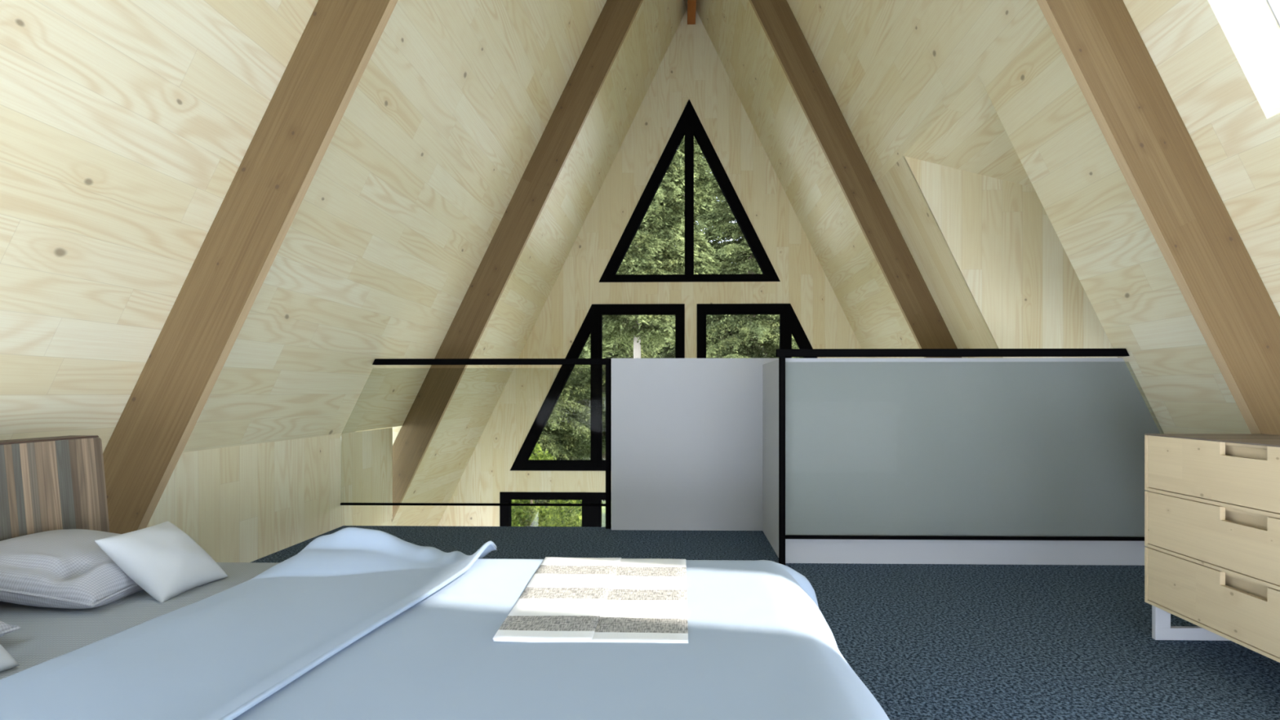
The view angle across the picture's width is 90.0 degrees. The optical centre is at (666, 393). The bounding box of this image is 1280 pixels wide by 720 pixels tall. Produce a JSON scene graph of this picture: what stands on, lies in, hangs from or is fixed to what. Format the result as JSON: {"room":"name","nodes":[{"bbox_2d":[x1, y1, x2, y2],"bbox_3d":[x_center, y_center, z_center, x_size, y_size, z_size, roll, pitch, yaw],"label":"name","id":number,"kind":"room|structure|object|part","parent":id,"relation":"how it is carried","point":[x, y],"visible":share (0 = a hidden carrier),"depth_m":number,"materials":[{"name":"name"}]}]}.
{"room":"loft bedroom","nodes":[
{"label":"loft bedroom","id":0,"kind":"room"},
{"bbox_2d":[146,427,392,562],"bbox_3d":[-2.383,1.994,2.410,0.040,3.411,5.905,0,0,1],"label":"wall","id":1,"kind":"structure","parent":0,"point":[250,503],"depth_m":3.83,"materials":[{"name":"brown wood"}]},
{"bbox_2d":[0,0,687,525],"bbox_3d":[-1.969,-0.668,3.788,4.364,8.737,8.680,0,0,1],"label":"ceiling","id":2,"kind":"structure","parent":0,"point":[126,126],"depth_m":3.25,"materials":[{"name":"brown wood"}]},
{"bbox_2d":[102,0,398,533],"bbox_3d":[-1.114,-1.968,2.653,2.483,5.733,0.045,0,0,1],"label":"rafter","id":3,"kind":"object","parent":2,"relation":"attached to","point":[340,38],"visible":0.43,"depth_m":2.65,"materials":[{"name":"brown wood"}]},
{"bbox_2d":[392,0,643,519],"bbox_3d":[-1.874,-0.569,5.561,4.141,8.533,0.045,0,0,1],"label":"rafter","id":4,"kind":"object","parent":2,"relation":"attached to","point":[608,34],"visible":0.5,"depth_m":5.53,"materials":[{"name":"brown wood"}]},
{"bbox_2d":[437,8,866,526],"bbox_3d":[0.317,-0.629,8.155,8.404,8.658,0.160,0,0,1],"label":"wall","id":5,"kind":"structure","parent":0,"point":[691,68],"depth_m":8.09,"materials":[{"name":"brown wood"}]},
{"bbox_2d":[499,492,605,526],"bbox_3d":[0.311,2.478,8.119,4.845,2.443,0.112,0,0,1],"label":"door","id":6,"kind":"structure","parent":5,"relation":"in","point":[591,515],"depth_m":8.10,"materials":[{"name":"black metal"}]},
{"bbox_2d":[509,303,684,471],"bbox_3d":[-0.874,-0.070,8.144,2.218,2.108,0.118,0,0,1],"label":"window","id":7,"kind":"structure","parent":5,"relation":"in","point":[592,325],"depth_m":8.09,"materials":[{"name":"black metal"}]},
{"bbox_2d":[598,99,780,282],"bbox_3d":[0.291,-2.554,8.116,2.288,2.305,0.118,0,0,1],"label":"window","id":8,"kind":"structure","parent":5,"relation":"in","point":[689,125],"depth_m":8.06,"materials":[{"name":"black metal"}]},
{"bbox_2d":[697,303,817,358],"bbox_3d":[1.496,-0.070,8.088,2.218,2.108,0.118,0,0,1],"label":"window","id":9,"kind":"structure","parent":5,"relation":"in","point":[789,323],"depth_m":8.04,"materials":[{"name":"black metal"}]},
{"bbox_2d":[611,358,778,530],"bbox_3d":[0.263,0.474,4.475,1.287,1.431,0.100,0,0,1],"label":"wall","id":10,"kind":"structure","parent":0,"point":[686,433],"depth_m":4.43,"materials":[{"name":"grey paint"}]},
{"bbox_2d":[250,525,1279,719],"bbox_3d":[0.167,1.070,1.962,5.080,0.240,5.130,0,0,1],"label":"floor","id":11,"kind":"structure","parent":0,"point":[928,642],"depth_m":2.52,"materials":[{"name":"blue carpet"}]},
{"bbox_2d":[0,435,279,679],"bbox_3d":[-0.836,0.544,1.388,2.238,0.812,1.355,0,0,1],"label":"bed","id":12,"kind":"object","parent":11,"relation":"on","point":[48,483],"visible":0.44,"depth_m":1.81,"materials":[{"name":"brown wood"}]},
{"bbox_2d":[0,644,19,671],"bbox_3d":[-1.358,0.450,1.148,0.183,0.176,0.214,0,0,4],"label":"cushion","id":13,"kind":"object","parent":12,"relation":"on","point":[7,661],"visible":1,"depth_m":1.23,"materials":[{"name":"fabric"}]},
{"bbox_2d":[0,621,20,636],"bbox_3d":[-1.625,0.469,1.174,0.444,0.158,0.438,0,0,4],"label":"pillow","id":14,"kind":"object","parent":12,"relation":"on","point":[5,628],"visible":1,"depth_m":1.35,"materials":[{"name":"white fabric"}]},
{"bbox_3d":[-1.856,0.487,1.412,0.117,0.686,1.355,0,0,1],"label":"headboard","id":15,"kind":"part","parent":12,"relation":"part of","materials":[{"name":"brown wood"}]},
{"bbox_2d":[0,528,142,608],"bbox_3d":[-1.611,0.469,1.741,0.444,0.158,0.438,0,0,-4],"label":"pillow","id":16,"kind":"object","parent":12,"relation":"on","point":[67,569],"visible":0.69,"depth_m":1.61,"materials":[{"name":"white fabric"}]},
{"bbox_3d":[-0.750,0.642,1.376,2.065,0.215,1.315,0,0,1],"label":"mattress","id":17,"kind":"part","parent":12,"relation":"part of","materials":[{"name":"white fabric"}]},
{"bbox_2d":[94,520,227,602],"bbox_3d":[-1.369,0.456,1.748,0.189,0.172,0.219,0,0,6],"label":"cushion","id":18,"kind":"object","parent":12,"relation":"on","point":[162,559],"visible":1,"depth_m":1.69,"materials":[{"name":"fabric"}]},
{"bbox_2d":[0,527,497,719],"bbox_3d":[-0.895,0.489,1.369,0.609,0.153,1.407,0,0,4],"label":"duvet","id":19,"kind":"object","parent":12,"relation":"on","point":[217,656],"visible":1,"depth_m":1.32,"materials":[{"name":"white fabric"}]},
{"bbox_2d":[232,558,889,719],"bbox_3d":[-0.146,0.666,1.361,1.243,0.306,1.548,0,0,1],"label":"bedspread","id":20,"kind":"object","parent":12,"relation":"on","point":[761,646],"visible":0.7,"depth_m":1.20,"materials":[{"name":"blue fabric"}]},
{"bbox_2d":[493,556,688,643],"bbox_3d":[-0.164,0.512,1.652,0.435,0.009,0.665,0,0,1],"label":"throw","id":21,"kind":"object","parent":20,"relation":"on","point":[566,599],"visible":1,"depth_m":1.55,"materials":[{"name":"fabric"}]},
{"bbox_2d":[340,358,611,528],"bbox_3d":[-1.350,0.354,4.523,1.920,1.192,0.050,0,0,1],"label":"glass railing","id":22,"kind":"object","parent":11,"relation":"on","point":[607,362],"visible":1,"depth_m":4.49,"materials":[{"name":"black metal"}]},
{"bbox_3d":[-1.367,0.787,4.524,1.886,0.015,0.020,0,0,1],"label":"rail","id":23,"kind":"part","parent":22,"relation":"part of","materials":[{"name":"black metal"}]},
{"bbox_3d":[-1.232,-0.221,4.521,1.684,0.042,0.050,0,0,1],"label":"handrail","id":24,"kind":"part","parent":22,"relation":"part of","materials":[{"name":"black metal"}]},
{"bbox_3d":[-0.407,0.375,4.501,0.034,1.150,0.050,0,0,1],"label":"post","id":25,"kind":"part","parent":22,"relation":"part of","materials":[{"name":"black metal"}]},
{"bbox_2d":[775,348,1144,564],"bbox_3d":[1.796,0.354,3.507,2.375,1.192,0.048,0,0,1],"label":"glass railing","id":26,"kind":"object","parent":11,"relation":"on","point":[781,353],"visible":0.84,"depth_m":3.50,"materials":[{"name":"black metal"}]},
{"bbox_3d":[0.640,0.375,3.535,0.030,1.150,0.044,0,0,1],"label":"post","id":27,"kind":"part","parent":26,"relation":"part of","materials":[{"name":"black metal"}]},
{"bbox_3d":[1.560,-0.221,3.513,1.902,0.042,0.048,0,0,1],"label":"handrail","id":28,"kind":"part","parent":26,"relation":"part of","materials":[{"name":"black metal"}]},
{"bbox_3d":[1.820,0.795,3.508,2.328,0.017,0.020,0,0,1],"label":"rail","id":29,"kind":"part","parent":26,"relation":"part of","materials":[{"name":"black metal"}]},
{"bbox_2d":[1144,433,1279,662],"bbox_3d":[2.085,0.554,2.062,0.450,0.791,0.868,0,0,1],"label":"dresser","id":30,"kind":"object","parent":11,"relation":"on","point":[1212,500],"visible":1,"depth_m":2.19,"materials":[{"name":"brown wood"}]},
{"bbox_3d":[2.087,0.883,2.465,0.411,0.133,0.022,0,0,1],"label":"leg","id":31,"kind":"part","parent":30,"relation":"part of","materials":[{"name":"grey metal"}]},
{"bbox_3d":[1.871,0.265,2.067,0.018,0.200,0.840,0,0,1],"label":"drawer","id":32,"kind":"part","parent":30,"relation":"part of","materials":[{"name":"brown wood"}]},
{"bbox_3d":[1.871,0.483,2.067,0.018,0.200,0.840,0,0,1],"label":"drawer","id":33,"kind":"part","parent":30,"relation":"part of","materials":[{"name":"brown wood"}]},
{"bbox_3d":[1.871,0.702,2.067,0.018,0.200,0.840,0,0,1],"label":"drawer","id":34,"kind":"part","parent":30,"relation":"part of","materials":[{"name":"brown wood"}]},
{"bbox_2d":[762,359,778,557],"bbox_3d":[0.706,0.497,4.044,0.100,1.385,0.736,0,0,1],"label":"wall","id":35,"kind":"structure","parent":0,"point":[770,370],"depth_m":4.00,"materials":[{"name":"grey paint"}]},
{"bbox_2d":[877,155,1001,357],"bbox_3d":[2.481,-0.557,5.102,1.392,2.614,0.620,0,0,1],"label":"wall","id":36,"kind":"structure","parent":0,"point":[899,187],"depth_m":5.08,"materials":[{"name":"brown wood"}]},
{"bbox_2d":[902,75,1033,187],"bbox_3d":[2.657,-1.615,4.178,1.787,0.579,1.220,0,0,1],"label":"ceiling","id":37,"kind":"structure","parent":0,"point":[970,135],"depth_m":4.37,"materials":[{"name":"brown wood"}]},
{"bbox_2d":[785,357,1159,565],"bbox_3d":[1.861,0.497,3.597,2.430,1.385,0.100,0,0,1],"label":"wall","id":38,"kind":"structure","parent":0,"point":[942,446],"depth_m":3.55,"materials":[{"name":"grey paint"}]},
{"bbox_2d":[695,0,1279,434],"bbox_3d":[2.393,-0.668,3.684,4.364,8.737,8.680,0,0,1],"label":"ceiling","id":39,"kind":"structure","parent":0,"point":[891,68],"depth_m":3.35,"materials":[{"name":"brown wood"}]},
{"bbox_2d":[687,0,696,24],"bbox_3d":[0.213,-4.745,3.735,0.101,0.190,8.678,0,0,1],"label":"ridge beam","id":40,"kind":"structure","parent":39,"relation":"attached to","point":[691,4],"depth_m":7.81,"materials":[{"name":"orange wood"}]},
{"bbox_2d":[748,0,961,358],"bbox_3d":[2.382,-0.569,5.459,4.141,8.533,0.045,0,0,1],"label":"rafter","id":41,"kind":"object","parent":39,"relation":"attached to","point":[776,18],"visible":0.5,"depth_m":5.46,"materials":[{"name":"brown wood"}]},
{"bbox_2d":[1036,0,1279,435],"bbox_3d":[1.482,-1.975,2.591,2.477,5.721,0.045,0,0,1],"label":"rafter","id":42,"kind":"object","parent":39,"relation":"attached to","point":[1140,122],"visible":1,"depth_m":2.56,"materials":[{"name":"brown wood"}]},
{"bbox_2d":[1266,0,1279,26],"bbox_3d":[2.050,-1.577,1.913,0.613,1.165,0.783,0,0,1],"label":"window","id":43,"kind":"structure","parent":39,"relation":"attached to","point":[1274,5],"depth_m":2.25,"materials":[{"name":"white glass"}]},
{"bbox_2d":[902,155,1117,357],"bbox_3d":[2.675,-0.521,4.818,1.781,2.543,0.060,0,0,1],"label":"wall","id":44,"kind":"structure","parent":0,"point":[999,234],"depth_m":4.79,"materials":[{"name":"brown wood"}]},
{"label":"outside","id":45,"kind":"structure","parent":0,"visible":0},
{"bbox_2d":[537,454,605,527],"bbox_3d":[0.995,4.650,41.788,56.000,0.001,66.400,0,0,1],"label":"lawn","id":46,"kind":"structure","parent":45,"point":[603,509],"depth_m":24.47,"materials":[{"name":"green plant"}]},
{"bbox_2d":[511,443,582,526],"bbox_3d":[-1.997,2.707,10.056,2.124,3.886,2.411,0,0,-16],"label":"shrub","id":47,"kind":"object","parent":46,"relation":"on","point":[521,516],"visible":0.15,"depth_m":9.41,"materials":[{"name":"green plant"}]},
{"bbox_2d":[514,337,605,526],"bbox_3d":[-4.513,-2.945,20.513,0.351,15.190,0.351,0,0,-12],"label":"conifer tree","id":48,"kind":"object","parent":46,"relation":"on","point":[554,437],"visible":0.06,"depth_m":19.94,"materials":[{"name":"green plant"}]},
{"bbox_2d":[565,316,662,460],"bbox_3d":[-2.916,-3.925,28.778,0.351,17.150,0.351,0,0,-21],"label":"conifer tree","id":49,"kind":"object","parent":46,"relation":"on","point":[645,354],"visible":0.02,"depth_m":27.56,"materials":[{"name":"green plant"}]},
{"bbox_2d":[578,135,723,366],"bbox_3d":[-0.598,-2.455,14.205,4.232,14.210,4.873,0,0,-37],"label":"conifer tree","id":50,"kind":"object","parent":46,"relation":"on","point":[652,250],"visible":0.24,"depth_m":13.25,"materials":[{"name":"green plant"}]},
{"bbox_2d":[640,143,736,358],"bbox_3d":[1.606,-9.743,40.621,12.478,29.427,11.816,0,0,41],"label":"conifer tree","id":51,"kind":"object","parent":46,"relation":"on","point":[671,354],"visible":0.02,"depth_m":38.78,"materials":[{"name":"green plant"}]},
{"bbox_2d":[664,159,804,358],"bbox_3d":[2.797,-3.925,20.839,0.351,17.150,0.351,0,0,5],"label":"conifer tree","id":52,"kind":"object","parent":46,"relation":"on","point":[740,336],"visible":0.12,"depth_m":19.78,"materials":[{"name":"green plant"}]}
]}

